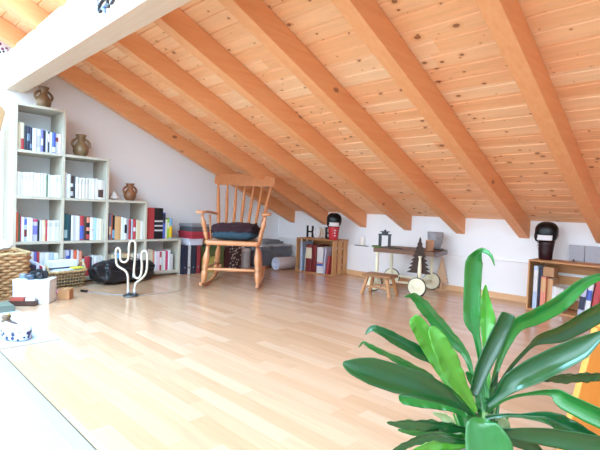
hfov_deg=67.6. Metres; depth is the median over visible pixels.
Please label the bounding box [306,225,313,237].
letter
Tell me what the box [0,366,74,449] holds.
floor
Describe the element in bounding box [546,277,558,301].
book
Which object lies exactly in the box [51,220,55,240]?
book
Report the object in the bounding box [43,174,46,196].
book
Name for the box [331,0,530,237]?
beam
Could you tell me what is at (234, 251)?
gift bag
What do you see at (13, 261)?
wicker basket
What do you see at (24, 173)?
book
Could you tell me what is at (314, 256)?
binder
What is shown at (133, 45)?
beam
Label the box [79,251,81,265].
book
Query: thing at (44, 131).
book
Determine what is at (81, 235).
book
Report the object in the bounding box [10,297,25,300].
pad
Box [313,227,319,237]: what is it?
letter
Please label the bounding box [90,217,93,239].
book
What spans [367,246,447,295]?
trolley
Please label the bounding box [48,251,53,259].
book
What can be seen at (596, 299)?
book
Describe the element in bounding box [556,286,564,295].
book
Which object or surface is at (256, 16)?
beam
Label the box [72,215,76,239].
book
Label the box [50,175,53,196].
book
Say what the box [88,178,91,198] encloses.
book
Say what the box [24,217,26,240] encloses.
book
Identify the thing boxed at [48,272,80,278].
magazine
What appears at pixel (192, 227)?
storage box
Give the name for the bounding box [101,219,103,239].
book
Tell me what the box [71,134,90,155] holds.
clay vase
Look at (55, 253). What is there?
book
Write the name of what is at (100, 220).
book
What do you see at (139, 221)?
book
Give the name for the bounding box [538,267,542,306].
book
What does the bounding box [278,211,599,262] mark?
wall
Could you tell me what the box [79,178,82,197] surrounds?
book
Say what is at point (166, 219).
book
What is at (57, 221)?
book
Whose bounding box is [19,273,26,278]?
tin
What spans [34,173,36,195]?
book
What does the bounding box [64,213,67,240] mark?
book
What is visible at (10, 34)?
beam
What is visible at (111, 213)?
book
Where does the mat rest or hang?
on the floor at (228, 362)
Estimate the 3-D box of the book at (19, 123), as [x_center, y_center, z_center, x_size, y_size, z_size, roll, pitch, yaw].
[-2.357,-0.736,3.726,0.152,0.225,0.027,4,3,44]
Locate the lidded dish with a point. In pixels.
(9, 330)
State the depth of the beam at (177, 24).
3.29 m
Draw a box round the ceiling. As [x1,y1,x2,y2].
[0,0,599,222]
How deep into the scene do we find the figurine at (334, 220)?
5.05 m
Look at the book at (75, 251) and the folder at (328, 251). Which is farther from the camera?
the folder at (328, 251)
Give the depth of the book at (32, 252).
3.79 m
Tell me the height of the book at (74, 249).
0.238 m
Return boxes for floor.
[0,266,590,449]
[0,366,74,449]
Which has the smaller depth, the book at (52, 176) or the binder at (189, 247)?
the book at (52, 176)
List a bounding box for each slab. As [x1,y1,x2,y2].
[568,245,584,261]
[584,246,599,263]
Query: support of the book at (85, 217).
on the bookcase
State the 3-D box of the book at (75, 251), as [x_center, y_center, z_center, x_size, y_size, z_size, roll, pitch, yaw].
[-2.083,0.344,4.098,0.161,0.240,0.024,4,3,44]
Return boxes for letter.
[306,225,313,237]
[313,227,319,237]
[319,227,325,238]
[325,227,328,238]
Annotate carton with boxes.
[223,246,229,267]
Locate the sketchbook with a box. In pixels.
[44,259,76,267]
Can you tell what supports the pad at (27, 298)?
in the tray
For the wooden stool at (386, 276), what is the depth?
4.00 m
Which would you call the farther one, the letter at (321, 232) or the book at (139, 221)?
the letter at (321, 232)
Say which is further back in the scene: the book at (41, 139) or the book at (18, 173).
the book at (41, 139)
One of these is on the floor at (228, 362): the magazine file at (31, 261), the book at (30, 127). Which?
the magazine file at (31, 261)
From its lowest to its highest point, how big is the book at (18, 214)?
0.228 m
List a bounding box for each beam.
[0,0,327,224]
[0,16,294,222]
[5,0,190,92]
[52,0,366,226]
[153,8,411,230]
[218,0,465,233]
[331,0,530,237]
[475,0,599,242]
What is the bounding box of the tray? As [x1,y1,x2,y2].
[8,300,37,305]
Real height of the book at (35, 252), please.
0.238 m
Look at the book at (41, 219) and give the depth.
3.86 m
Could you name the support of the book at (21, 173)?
on the bookcase
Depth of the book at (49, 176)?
3.84 m
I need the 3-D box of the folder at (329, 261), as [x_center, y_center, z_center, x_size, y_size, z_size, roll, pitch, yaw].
[0.375,0.456,5.179,0.053,0.212,0.201,4,2,37]
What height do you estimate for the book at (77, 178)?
0.189 m
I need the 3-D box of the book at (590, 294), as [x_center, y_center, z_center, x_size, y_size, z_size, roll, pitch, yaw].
[2.216,0.564,3.410,0.057,0.257,0.182,4,3,44]
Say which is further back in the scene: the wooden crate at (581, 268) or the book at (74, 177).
the book at (74, 177)
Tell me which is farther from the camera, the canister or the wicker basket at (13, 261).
the canister
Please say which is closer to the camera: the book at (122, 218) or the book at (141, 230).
the book at (122, 218)
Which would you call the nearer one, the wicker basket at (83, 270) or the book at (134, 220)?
the wicker basket at (83, 270)
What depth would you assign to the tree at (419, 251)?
4.07 m
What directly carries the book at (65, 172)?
on the bookcase
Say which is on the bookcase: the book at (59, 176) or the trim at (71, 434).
the book at (59, 176)
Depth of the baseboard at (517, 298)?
4.29 m
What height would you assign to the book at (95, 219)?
0.205 m
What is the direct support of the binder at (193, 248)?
on the floor at (228, 362)
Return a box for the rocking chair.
[196,174,274,287]
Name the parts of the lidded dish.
lid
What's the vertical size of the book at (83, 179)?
0.186 m
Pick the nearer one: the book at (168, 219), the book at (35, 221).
the book at (35, 221)
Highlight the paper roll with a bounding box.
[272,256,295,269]
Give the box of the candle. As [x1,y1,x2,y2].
[359,236,364,245]
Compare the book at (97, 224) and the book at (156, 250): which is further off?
the book at (156, 250)
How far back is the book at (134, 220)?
4.42 m
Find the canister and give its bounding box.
[241,248,250,267]
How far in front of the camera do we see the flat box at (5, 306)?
2.88 m
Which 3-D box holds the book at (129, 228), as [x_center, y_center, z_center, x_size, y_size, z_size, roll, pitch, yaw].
[-1.719,0.036,4.446,0.145,0.200,0.027,4,3,44]
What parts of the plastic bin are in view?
lid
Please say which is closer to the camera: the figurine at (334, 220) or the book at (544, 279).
the book at (544, 279)
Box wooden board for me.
[0,106,4,130]
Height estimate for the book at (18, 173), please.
0.197 m
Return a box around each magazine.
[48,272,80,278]
[57,278,81,284]
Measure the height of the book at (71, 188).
0.198 m
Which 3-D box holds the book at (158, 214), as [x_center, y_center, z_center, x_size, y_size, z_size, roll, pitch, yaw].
[-1.514,-0.020,4.665,0.193,0.315,0.093,4,3,44]
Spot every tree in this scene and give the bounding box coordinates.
[407,237,430,295]
[435,256,448,290]
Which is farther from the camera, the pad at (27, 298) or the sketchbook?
the sketchbook
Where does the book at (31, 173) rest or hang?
on the bookcase
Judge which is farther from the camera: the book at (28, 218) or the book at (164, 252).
the book at (164, 252)
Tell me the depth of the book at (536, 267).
3.61 m
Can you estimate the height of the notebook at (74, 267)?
0.012 m
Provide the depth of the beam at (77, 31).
2.75 m
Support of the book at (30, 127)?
on the bookcase
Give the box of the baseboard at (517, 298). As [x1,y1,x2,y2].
[341,269,574,309]
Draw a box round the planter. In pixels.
[427,232,443,248]
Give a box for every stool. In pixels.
[360,271,398,297]
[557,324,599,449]
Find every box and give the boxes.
[0,301,15,312]
[12,277,56,303]
[58,287,73,299]
[177,237,202,244]
[178,230,209,238]
[179,223,209,231]
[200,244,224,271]
[543,266,558,276]
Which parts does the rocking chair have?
leg, armrest, leg, post, seat, crest rail, leg, leg, post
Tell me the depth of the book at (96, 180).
4.12 m
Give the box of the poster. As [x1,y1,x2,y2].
[0,41,11,56]
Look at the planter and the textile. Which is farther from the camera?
the textile
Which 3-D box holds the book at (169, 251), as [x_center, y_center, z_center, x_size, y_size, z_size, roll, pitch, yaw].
[-1.422,0.365,4.759,0.144,0.205,0.030,4,3,44]
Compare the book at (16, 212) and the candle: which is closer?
the book at (16, 212)
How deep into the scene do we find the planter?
4.30 m
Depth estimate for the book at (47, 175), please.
3.83 m
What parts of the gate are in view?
post, post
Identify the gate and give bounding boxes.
[378,230,391,246]
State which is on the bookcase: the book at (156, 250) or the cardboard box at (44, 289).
the book at (156, 250)
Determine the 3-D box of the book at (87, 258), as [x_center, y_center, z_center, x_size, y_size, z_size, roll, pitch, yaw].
[-1.998,0.376,4.159,0.129,0.178,0.045,4,3,44]
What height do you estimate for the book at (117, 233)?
0.222 m
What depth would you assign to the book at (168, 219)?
4.68 m
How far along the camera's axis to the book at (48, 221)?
3.87 m
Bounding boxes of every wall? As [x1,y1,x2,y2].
[0,56,278,255]
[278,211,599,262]
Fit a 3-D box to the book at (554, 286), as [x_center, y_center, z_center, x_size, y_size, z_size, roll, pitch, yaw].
[2.034,0.580,3.563,0.025,0.200,0.141,4,3,44]
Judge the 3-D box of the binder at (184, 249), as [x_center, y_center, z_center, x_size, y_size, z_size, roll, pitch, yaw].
[-1.327,0.365,4.870,0.302,0.305,0.056,4,3,44]
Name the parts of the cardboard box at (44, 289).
lid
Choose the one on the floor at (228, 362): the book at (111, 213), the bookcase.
the bookcase
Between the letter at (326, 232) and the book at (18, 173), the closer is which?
the book at (18, 173)
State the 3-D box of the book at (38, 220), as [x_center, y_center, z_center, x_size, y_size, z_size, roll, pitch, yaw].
[-2.279,0.046,3.873,0.139,0.176,0.013,4,3,44]
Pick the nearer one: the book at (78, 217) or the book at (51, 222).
the book at (51, 222)
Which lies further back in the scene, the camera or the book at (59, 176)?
the book at (59, 176)
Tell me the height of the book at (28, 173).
0.198 m
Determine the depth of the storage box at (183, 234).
4.90 m
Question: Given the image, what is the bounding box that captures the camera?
[29,269,47,278]
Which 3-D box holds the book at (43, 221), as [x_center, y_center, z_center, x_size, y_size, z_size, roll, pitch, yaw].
[-2.243,0.045,3.892,0.130,0.180,0.025,4,3,44]
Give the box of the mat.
[0,310,59,348]
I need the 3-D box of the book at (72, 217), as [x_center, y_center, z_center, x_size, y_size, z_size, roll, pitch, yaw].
[-2.084,0.024,4.058,0.148,0.222,0.024,4,3,44]
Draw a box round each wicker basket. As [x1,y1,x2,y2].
[0,247,31,299]
[44,261,87,288]
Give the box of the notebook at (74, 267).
[70,266,83,268]
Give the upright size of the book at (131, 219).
0.198 m
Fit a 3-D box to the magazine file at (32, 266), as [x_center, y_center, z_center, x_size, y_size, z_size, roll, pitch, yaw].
[-2.178,0.419,3.624,0.220,0.215,0.018,4,3,44]
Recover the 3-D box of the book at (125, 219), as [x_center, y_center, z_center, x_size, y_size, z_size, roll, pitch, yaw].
[-1.740,0.034,4.397,0.141,0.207,0.024,4,3,44]
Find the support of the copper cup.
on the trolley
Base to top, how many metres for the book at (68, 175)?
0.210 m
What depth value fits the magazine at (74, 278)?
3.80 m
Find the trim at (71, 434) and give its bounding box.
[0,351,96,449]
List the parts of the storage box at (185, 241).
lid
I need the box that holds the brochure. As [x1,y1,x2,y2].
[53,267,81,270]
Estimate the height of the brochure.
0.008 m
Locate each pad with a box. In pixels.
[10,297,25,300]
[25,297,36,300]
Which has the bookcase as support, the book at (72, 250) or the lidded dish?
the book at (72, 250)
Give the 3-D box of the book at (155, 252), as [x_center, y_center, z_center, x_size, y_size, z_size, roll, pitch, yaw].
[-1.529,0.367,4.652,0.144,0.200,0.027,4,3,44]
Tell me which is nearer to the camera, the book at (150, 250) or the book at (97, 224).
the book at (97, 224)
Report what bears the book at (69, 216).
on the bookcase
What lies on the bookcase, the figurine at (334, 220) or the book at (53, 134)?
the book at (53, 134)
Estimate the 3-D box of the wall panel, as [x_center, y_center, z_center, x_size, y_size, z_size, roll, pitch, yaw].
[2.233,0.524,3.690,7.200,0.344,0.050,4,3,44]
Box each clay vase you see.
[33,86,53,106]
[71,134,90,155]
[122,183,137,200]
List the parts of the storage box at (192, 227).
lid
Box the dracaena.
[343,248,599,449]
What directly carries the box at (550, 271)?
on the book at (544, 279)
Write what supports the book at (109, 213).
on the bookcase
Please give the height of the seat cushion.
0.163 m
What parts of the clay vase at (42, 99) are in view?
handle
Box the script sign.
[95,0,113,12]
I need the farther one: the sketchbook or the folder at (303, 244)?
the folder at (303, 244)
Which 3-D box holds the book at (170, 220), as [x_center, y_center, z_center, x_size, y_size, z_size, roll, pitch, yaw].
[-1.408,0.032,4.755,0.154,0.212,0.033,4,3,44]
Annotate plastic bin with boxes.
[245,243,290,267]
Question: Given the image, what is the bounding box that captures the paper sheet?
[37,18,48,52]
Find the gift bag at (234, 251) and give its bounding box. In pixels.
[228,246,241,268]
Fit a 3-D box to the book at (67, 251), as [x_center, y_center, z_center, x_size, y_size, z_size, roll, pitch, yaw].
[-2.128,0.341,4.048,0.169,0.245,0.027,4,3,44]
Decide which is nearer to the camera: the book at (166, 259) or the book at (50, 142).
the book at (50, 142)
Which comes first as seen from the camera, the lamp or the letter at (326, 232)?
the lamp
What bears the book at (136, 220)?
on the bookcase
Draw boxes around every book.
[16,212,17,241]
[17,122,20,148]
[17,172,19,195]
[18,214,19,240]
[20,122,23,149]
[20,172,22,195]
[21,217,23,241]
[23,172,26,195]
[24,125,26,149]
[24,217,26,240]
[25,217,29,240]
[26,172,29,195]
[27,126,29,149]
[28,250,33,260]
[29,217,32,240]
[30,127,31,150]
[30,172,33,195]
[31,250,36,261]
[32,128,36,150]
[32,218,37,240]
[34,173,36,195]
[36,129,40,150]
[36,173,40,196]
[37,220,39,240]
[38,251,44,265]
[39,220,41,240]
[40,130,42,151]
[41,173,43,196]
[41,219,46,240]
[42,220,45,240]
[43,130,45,151]
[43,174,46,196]
[44,251,49,268]
[45,131,47,151]
[46,175,47,196]
[47,132,49,151]
[47,174,50,196]
[47,220,49,240]
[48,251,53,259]
[49,132,51,152]
[49,220,52,240]
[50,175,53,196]
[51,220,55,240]
[52,133,55,152]
[52,220,58,240]
[52,251,57,259]
[54,175,57,196]
[55,134,57,152]
[57,175,60,197]
[58,134,60,153]
[64,172,66,197]
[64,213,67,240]
[64,249,68,258]
[65,248,73,266]
[67,174,70,197]
[67,215,70,240]
[70,176,72,197]
[71,215,73,240]
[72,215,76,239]
[73,176,75,197]
[73,249,76,259]
[74,249,78,265]
[75,177,78,197]
[76,215,83,239]
[76,216,79,239]
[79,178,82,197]
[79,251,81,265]
[81,178,88,198]
[82,178,85,198]
[82,255,89,275]
[83,216,86,239]
[86,216,89,239]
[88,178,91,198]
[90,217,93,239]
[91,178,94,198]
[93,218,96,239]
[95,178,97,198]
[96,218,98,239]
[98,180,102,198]
[99,219,101,239]
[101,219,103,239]
[103,181,104,198]
[109,213,110,239]
[111,213,112,239]
[112,215,114,239]
[114,216,120,239]
[121,217,123,238]
[124,218,126,239]
[127,218,128,238]
[128,219,130,238]
[131,219,132,238]
[132,219,135,238]
[136,220,137,238]
[138,220,140,238]
[140,221,142,238]
[147,208,154,238]
[147,248,152,261]
[153,250,159,270]
[154,208,162,238]
[154,251,156,270]
[156,250,162,269]
[159,250,165,269]
[159,251,161,270]
[161,250,167,269]
[162,213,165,238]
[162,249,170,269]
[165,219,166,238]
[166,218,169,238]
[169,218,171,238]
[170,254,172,269]
[303,248,305,269]
[532,264,545,308]
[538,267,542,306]
[540,276,551,304]
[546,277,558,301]
[552,285,560,298]
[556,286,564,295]
[560,287,567,312]
[577,288,587,314]
[584,283,595,310]
[592,281,599,305]
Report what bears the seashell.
on the bookcase
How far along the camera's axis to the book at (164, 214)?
4.64 m
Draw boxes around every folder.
[300,241,312,269]
[323,247,331,273]
[325,255,336,273]
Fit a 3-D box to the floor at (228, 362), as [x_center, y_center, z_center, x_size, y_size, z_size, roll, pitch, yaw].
[1.050,0.740,2.503,7.200,0.100,4.000,4,3,44]
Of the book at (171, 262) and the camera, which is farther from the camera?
the book at (171, 262)
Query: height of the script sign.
0.107 m
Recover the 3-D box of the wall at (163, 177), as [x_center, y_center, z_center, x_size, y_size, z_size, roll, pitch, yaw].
[-3.579,-0.899,2.925,0.150,2.986,9.900,4,3,44]
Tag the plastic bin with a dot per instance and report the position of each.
(268, 251)
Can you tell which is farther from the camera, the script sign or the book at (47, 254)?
the book at (47, 254)
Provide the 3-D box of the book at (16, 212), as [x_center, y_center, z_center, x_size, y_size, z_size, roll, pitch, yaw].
[-2.391,0.012,3.752,0.164,0.243,0.020,4,3,44]
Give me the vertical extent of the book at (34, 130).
0.190 m
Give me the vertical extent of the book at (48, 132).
0.178 m
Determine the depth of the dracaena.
1.04 m
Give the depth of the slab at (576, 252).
3.60 m
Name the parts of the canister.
lid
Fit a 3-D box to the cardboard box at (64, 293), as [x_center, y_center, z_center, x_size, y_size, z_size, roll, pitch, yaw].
[-1.758,0.514,3.365,0.080,0.076,0.102,2,2,-10]
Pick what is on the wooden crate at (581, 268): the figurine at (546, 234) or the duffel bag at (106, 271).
the figurine at (546, 234)
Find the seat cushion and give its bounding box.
[210,222,260,239]
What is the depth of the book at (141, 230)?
4.47 m
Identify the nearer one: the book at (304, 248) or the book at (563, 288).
the book at (563, 288)
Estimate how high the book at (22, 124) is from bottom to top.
0.222 m
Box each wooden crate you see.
[295,237,348,275]
[526,258,599,316]
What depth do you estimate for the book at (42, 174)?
3.80 m
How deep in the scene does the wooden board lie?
3.62 m
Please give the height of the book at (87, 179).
0.184 m
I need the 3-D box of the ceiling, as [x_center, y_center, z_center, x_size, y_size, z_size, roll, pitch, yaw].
[0.637,-1.077,1.950,7.200,2.196,5.020,4,3,44]
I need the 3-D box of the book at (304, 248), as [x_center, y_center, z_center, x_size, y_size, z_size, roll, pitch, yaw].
[0.109,0.408,5.427,0.024,0.270,0.191,4,2,37]
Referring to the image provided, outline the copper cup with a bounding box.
[426,240,434,250]
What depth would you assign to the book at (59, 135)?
3.90 m
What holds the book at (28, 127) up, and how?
on the bookcase
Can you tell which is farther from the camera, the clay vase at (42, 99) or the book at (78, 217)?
the book at (78, 217)
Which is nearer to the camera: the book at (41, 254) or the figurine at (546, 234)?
the figurine at (546, 234)
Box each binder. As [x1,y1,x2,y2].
[180,245,187,274]
[181,244,190,273]
[189,245,196,273]
[194,245,200,272]
[305,244,322,271]
[312,244,328,271]
[316,246,329,272]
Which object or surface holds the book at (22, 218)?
on the bookcase
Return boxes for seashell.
[109,191,118,199]
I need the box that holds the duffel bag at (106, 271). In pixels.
[88,257,154,283]
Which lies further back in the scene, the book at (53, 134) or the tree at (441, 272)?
the tree at (441, 272)
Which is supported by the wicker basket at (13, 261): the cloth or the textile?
the cloth
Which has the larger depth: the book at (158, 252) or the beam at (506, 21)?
the book at (158, 252)
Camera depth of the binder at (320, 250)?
5.17 m
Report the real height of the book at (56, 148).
0.172 m
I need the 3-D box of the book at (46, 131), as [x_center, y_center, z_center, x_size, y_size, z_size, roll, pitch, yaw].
[-2.208,-0.713,3.875,0.135,0.180,0.012,4,3,44]
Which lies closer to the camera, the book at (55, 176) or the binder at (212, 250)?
the book at (55, 176)
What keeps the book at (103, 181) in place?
on the bookcase
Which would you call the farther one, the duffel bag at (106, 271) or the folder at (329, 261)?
the folder at (329, 261)
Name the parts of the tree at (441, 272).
crown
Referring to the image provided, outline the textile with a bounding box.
[262,239,283,243]
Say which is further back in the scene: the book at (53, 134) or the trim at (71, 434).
the book at (53, 134)
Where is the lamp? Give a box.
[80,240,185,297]
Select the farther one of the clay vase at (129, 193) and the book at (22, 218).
the clay vase at (129, 193)
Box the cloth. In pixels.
[0,239,12,249]
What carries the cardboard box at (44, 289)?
on the floor at (228, 362)
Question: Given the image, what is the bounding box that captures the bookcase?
[3,101,180,280]
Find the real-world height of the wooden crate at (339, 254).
0.405 m
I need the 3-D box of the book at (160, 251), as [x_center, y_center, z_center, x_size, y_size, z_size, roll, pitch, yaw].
[-1.490,0.369,4.682,0.141,0.196,0.020,4,3,44]
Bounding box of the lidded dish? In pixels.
[0,321,31,340]
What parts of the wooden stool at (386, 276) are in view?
leg, leg, seat, leg, leg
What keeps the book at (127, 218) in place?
on the bookcase
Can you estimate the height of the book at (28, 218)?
0.200 m
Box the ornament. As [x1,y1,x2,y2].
[1,313,11,321]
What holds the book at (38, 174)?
on the bookcase
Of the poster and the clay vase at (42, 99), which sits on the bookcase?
the clay vase at (42, 99)
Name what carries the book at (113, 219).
on the bookcase
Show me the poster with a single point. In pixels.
(4, 48)
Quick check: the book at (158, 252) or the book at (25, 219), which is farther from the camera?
the book at (158, 252)
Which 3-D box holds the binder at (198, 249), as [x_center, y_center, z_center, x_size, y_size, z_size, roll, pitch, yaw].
[-1.212,0.366,4.987,0.302,0.305,0.053,4,3,44]
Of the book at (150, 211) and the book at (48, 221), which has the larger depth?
the book at (150, 211)
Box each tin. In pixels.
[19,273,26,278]
[26,274,34,279]
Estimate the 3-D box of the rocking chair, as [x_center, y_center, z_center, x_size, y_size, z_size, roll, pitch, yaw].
[-0.605,0.013,4.413,0.687,1.096,0.949,2,2,0]
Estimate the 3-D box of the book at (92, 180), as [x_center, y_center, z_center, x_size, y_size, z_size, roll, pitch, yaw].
[-1.936,-0.335,4.149,0.141,0.186,0.028,4,3,44]
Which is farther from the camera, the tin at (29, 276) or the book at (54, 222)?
the book at (54, 222)
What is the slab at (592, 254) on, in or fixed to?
on the wooden crate at (581, 268)
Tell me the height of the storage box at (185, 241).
0.068 m
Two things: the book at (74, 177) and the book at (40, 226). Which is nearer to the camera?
the book at (40, 226)
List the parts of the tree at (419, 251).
crown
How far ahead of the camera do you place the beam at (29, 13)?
4.01 m
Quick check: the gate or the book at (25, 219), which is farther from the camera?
the gate
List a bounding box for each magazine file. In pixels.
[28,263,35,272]
[29,260,38,268]
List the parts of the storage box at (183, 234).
lid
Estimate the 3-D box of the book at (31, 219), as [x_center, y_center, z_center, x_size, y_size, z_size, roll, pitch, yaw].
[-2.311,0.035,3.823,0.139,0.198,0.020,4,3,44]
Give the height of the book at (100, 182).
0.178 m
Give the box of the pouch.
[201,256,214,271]
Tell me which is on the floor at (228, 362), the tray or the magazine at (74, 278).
the tray
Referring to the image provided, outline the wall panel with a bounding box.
[275,237,587,300]
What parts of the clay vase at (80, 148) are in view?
handle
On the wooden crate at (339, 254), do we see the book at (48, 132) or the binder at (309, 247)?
the binder at (309, 247)
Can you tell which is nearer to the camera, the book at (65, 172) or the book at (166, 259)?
the book at (65, 172)
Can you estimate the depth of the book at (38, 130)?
3.79 m
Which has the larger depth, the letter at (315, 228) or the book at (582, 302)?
the letter at (315, 228)
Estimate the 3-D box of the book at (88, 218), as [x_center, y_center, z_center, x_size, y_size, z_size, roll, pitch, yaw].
[-1.998,0.028,4.167,0.160,0.214,0.030,4,3,44]

